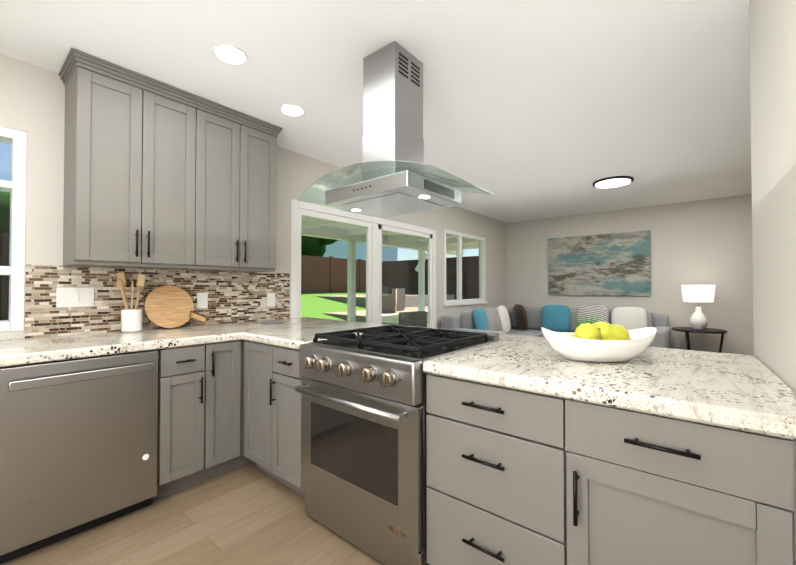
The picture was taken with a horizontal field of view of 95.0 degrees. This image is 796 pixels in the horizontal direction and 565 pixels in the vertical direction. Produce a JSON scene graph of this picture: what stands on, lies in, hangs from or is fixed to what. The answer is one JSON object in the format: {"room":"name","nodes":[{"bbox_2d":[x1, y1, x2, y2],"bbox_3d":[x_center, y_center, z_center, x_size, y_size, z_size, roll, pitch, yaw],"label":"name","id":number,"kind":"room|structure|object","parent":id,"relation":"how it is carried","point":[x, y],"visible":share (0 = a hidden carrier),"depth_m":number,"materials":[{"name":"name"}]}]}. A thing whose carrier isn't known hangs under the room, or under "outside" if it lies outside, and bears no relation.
{"room":"kitchen","nodes":[
{"label":"kitchen","id":0,"kind":"room"},
{"bbox_2d":[0,462,428,564],"bbox_3d":[2.210,1.277,1.614,7.560,0.100,8.980,-1,-1,40],"label":"floor","id":1,"kind":"structure","parent":0,"point":[249,514],"depth_m":1.78,"materials":[{"name":"brown wood"}]},
{"bbox_2d":[0,350,157,563],"bbox_3d":[-1.719,0.801,1.939,0.655,0.861,0.602,-1,-1,40],"label":"dishwasher","id":2,"kind":"object","parent":1,"relation":"on","point":[78,444],"visible":0.98,"depth_m":1.73,"materials":[{"name":"grey metal"}]},
{"bbox_2d":[295,325,498,564],"bbox_3d":[0.004,0.751,1.925,0.760,0.960,0.826,-1,-1,40],"label":"range","id":3,"kind":"object","parent":1,"relation":"on","point":[364,413],"visible":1,"depth_m":1.62,"materials":[{"name":"silver metal"}]},
{"bbox_2d":[0,316,795,564],"bbox_3d":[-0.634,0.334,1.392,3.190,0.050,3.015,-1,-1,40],"label":"kitchen cabinet","id":4,"kind":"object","parent":1,"relation":"on","point":[536,455],"depth_m":1.21,"materials":[{"name":"grey wood"}]},
{"bbox_2d":[116,272,145,331],"bbox_3d":[-1.752,0.126,2.392,0.115,0.390,0.169,-1,-1,40],"label":"utensil crock","id":5,"kind":"object","parent":4,"relation":"on","point":[131,319],"visible":1,"depth_m":2.37,"materials":[{"name":"white ceramic"}]},
{"bbox_2d":[144,285,207,327],"bbox_3d":[-1.595,0.172,2.634,0.100,0.304,0.402,-1,-1,40],"label":"cutting board","id":6,"kind":"object","parent":4,"relation":"on","point":[167,306],"visible":0.98,"depth_m":2.59,"materials":[{"name":"brown wood"}]},
{"bbox_2d":[261,321,282,323],"bbox_3d":[-1.021,0.324,2.960,0.170,0.010,0.170,-1,-1,40],"label":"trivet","id":7,"kind":"object","parent":4,"relation":"on","point":[271,322],"visible":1,"depth_m":2.90,"materials":[{"name":"grey"}]},
{"bbox_2d":[541,322,656,361],"bbox_3d":[0.799,0.232,1.458,0.372,0.152,0.337,-1,-1,40],"label":"fruit bowl","id":8,"kind":"object","parent":4,"relation":"on","point":[601,342],"visible":1,"depth_m":1.40,"materials":[{"name":"white ceramic"}]},
{"bbox_2d":[441,304,670,347],"bbox_3d":[2.385,0.815,5.452,2.590,0.930,2.490,-1,-1,40],"label":"sofa","id":9,"kind":"object","parent":1,"relation":"on","point":[520,320],"visible":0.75,"depth_m":5.68,"materials":[{"name":"grey fabric"}]},
{"bbox_2d":[497,305,510,333],"bbox_3d":[1.722,0.601,5.931,0.205,0.450,0.455,-1,-1,40],"label":"pillow","id":10,"kind":"object","parent":9,"relation":"on","point":[502,311],"depth_m":5.78,"materials":[{"name":"white fabric"}]},
{"bbox_2d":[514,304,528,329],"bbox_3d":[2.171,0.608,6.443,0.350,0.450,0.391,-1,-1,40],"label":"pillow","id":11,"kind":"object","parent":9,"relation":"on","point":[521,314],"depth_m":6.35,"materials":[{"name":"brown fabric"}]},
{"bbox_2d":[611,307,646,329],"bbox_3d":[3.488,0.595,5.510,0.456,0.450,0.197,-1,-1,40],"label":"pillow","id":12,"kind":"object","parent":9,"relation":"on","point":[631,318],"depth_m":5.46,"materials":[{"name":"white fabric"}]},
{"bbox_2d":[672,327,726,352],"bbox_3d":[4.215,0.965,5.112,0.600,0.620,0.600,-1,-1,40],"label":"side table","id":13,"kind":"object","parent":1,"relation":"on","point":[686,330],"visible":0.46,"depth_m":4.97,"materials":[{"name":"black wood"}]},
{"bbox_2d":[681,285,714,329],"bbox_3d":[4.215,0.345,5.121,0.370,0.620,0.370,-1,-1,40],"label":"table lamp","id":14,"kind":"object","parent":13,"relation":"on","point":[698,320],"visible":1,"depth_m":5.03,"materials":[{"name":"white ceramic"}]},
{"bbox_2d":[0,54,506,339],"bbox_3d":[-0.650,0.010,3.994,0.140,2.500,8.980,-1,-1,40],"label":"wall","id":15,"kind":"structure","parent":0,"point":[32,100],"depth_m":2.20,"materials":[{"name":"white paint"}]},
{"bbox_2d":[63,56,207,267],"bbox_3d":[-1.681,-0.663,2.369,0.348,1.090,0.678,-1,-1,40],"label":"upper cabinet","id":16,"kind":"object","parent":15,"relation":"attached to","point":[136,153],"depth_m":2.20,"materials":[{"name":"grey wood"}]},
{"bbox_2d":[25,265,289,337],"bbox_3d":[-1.571,0.117,2.751,0.018,0.421,1.739,-1,-1,40],"label":"backsplash","id":17,"kind":"structure","parent":15,"relation":"attached to","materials":[{"name":"tile"}]},
{"bbox_2d":[196,108,279,271],"bbox_3d":[-1.328,-0.657,2.797,0.348,1.090,0.679,-1,-1,40],"label":"upper cabinet","id":18,"kind":"object","parent":15,"relation":"attached to","point":[242,155],"depth_m":2.72,"materials":[{"name":"grey wood"}]},
{"bbox_2d":[0,126,487,331],"bbox_3d":[-0.684,0.209,3.923,0.165,2.100,7.050,-1,-1,40],"label":"window frame","id":19,"kind":"structure","parent":15,"relation":"attached to","point":[15,186],"depth_m":3.65,"materials":[{"name":"white"}]},
{"bbox_2d":[0,138,481,326],"bbox_3d":[-0.683,0.218,3.909,0.006,2.020,6.930,-1,-1,40],"label":"window glass","id":20,"kind":"object","parent":19,"relation":"attached to","point":[365,269],"depth_m":4.78,"materials":[{"name":"clear glass"}]},
{"bbox_2d":[0,0,751,222],"bbox_3d":[2.210,-1.323,1.649,7.560,0.100,8.980,-1,-1,40],"label":"ceiling","id":21,"kind":"structure","parent":0,"point":[536,109],"depth_m":2.22,"materials":[{"name":"white paint"}]},
{"bbox_2d":[213,44,246,64],"bbox_3d":[-0.929,-1.262,2.025,0.174,0.009,0.174,-1,-1,40],"label":"recessed light","id":22,"kind":"object","parent":21,"relation":"in","point":[230,54],"visible":1,"depth_m":2.01,"materials":[{"name":"white plastic"}]},
{"bbox_2d":[280,104,304,115],"bbox_3d":[-0.769,-1.253,2.658,0.174,0.009,0.174,-1,-1,40],"label":"recessed light","id":23,"kind":"object","parent":21,"relation":"in","point":[292,109],"visible":1,"depth_m":2.65,"materials":[{"name":"white plastic"}]},
{"bbox_2d":[298,41,494,217],"bbox_3d":[-0.032,-0.849,2.069,0.940,0.831,0.700,-1,-1,40],"label":"range hood","id":24,"kind":"object","parent":21,"relation":"hanging from","point":[391,174],"visible":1,"depth_m":1.96,"materials":[{"name":"silver metal"}]},
{"bbox_2d":[593,176,633,187],"bbox_3d":[2.618,-1.219,4.450,0.430,0.031,0.430,-1,-1,40],"label":"ceiling light","id":25,"kind":"object","parent":21,"relation":"in","point":[614,181],"visible":1,"depth_m":4.39,"materials":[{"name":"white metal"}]},
{"bbox_2d":[573,314,597,325],"bbox_3d":[0.918,0.230,1.766,0.121,0.166,0.131,-1,-1,40],"label":"plant","id":26,"kind":"object","parent":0,"point":[582,322],"visible":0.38,"depth_m":1.76,"materials":[{"name":"green plant"}]},
{"bbox_2d":[506,194,753,355],"bbox_3d":[5.079,0.023,4.994,7.420,2.500,0.140,-1,-1,40],"label":"wall","id":27,"kind":"structure","parent":0,"point":[704,242],"depth_m":5.57,"materials":[{"name":"white paint"}]},
{"bbox_2d":[548,230,650,295],"bbox_3d":[3.396,-0.299,6.274,1.560,1.040,0.031,-1,-1,40],"label":"painting","id":28,"kind":"object","parent":27,"relation":"attached to","point":[615,264],"visible":0.92,"depth_m":6.20},
{"bbox_2d":[674,339,680,346],"bbox_3d":[4.261,0.921,5.561,0.080,0.120,0.006,-1,-1,40],"label":"outlet","id":29,"kind":"object","parent":27,"relation":"attached to","point":[677,342],"visible":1,"depth_m":5.56,"materials":[{"name":"white plastic"}]},
{"bbox_2d":[749,0,795,392],"bbox_3d":[0.398,-0.045,0.000,0.120,2.600,3.870,-1,-1,38],"label":"wall","id":30,"kind":"structure","parent":0,"point":[772,25],"depth_m":1.16,"materials":[{"name":"white paint"}]},
{"label":"outside","id":31,"kind":"structure","parent":0,"visible":0},
{"bbox_2d":[301,292,427,327],"bbox_3d":[-14.022,0.994,16.780,36.780,1.120,36.000,-1,-1,40],"label":"lawn","id":32,"kind":"structure","parent":31,"point":[319,305],"depth_m":13.70,"materials":[{"name":"green plant"}]},
{"bbox_2d":[0,191,478,327],"bbox_3d":[-8.818,-2.342,14.174,25.380,7.720,38.660,-1,-1,40],"label":"yard","id":33,"kind":"structure","parent":32,"relation":"on","point":[335,245],"depth_m":14.99,"materials":[{"name":"brown wood"}]}
]}

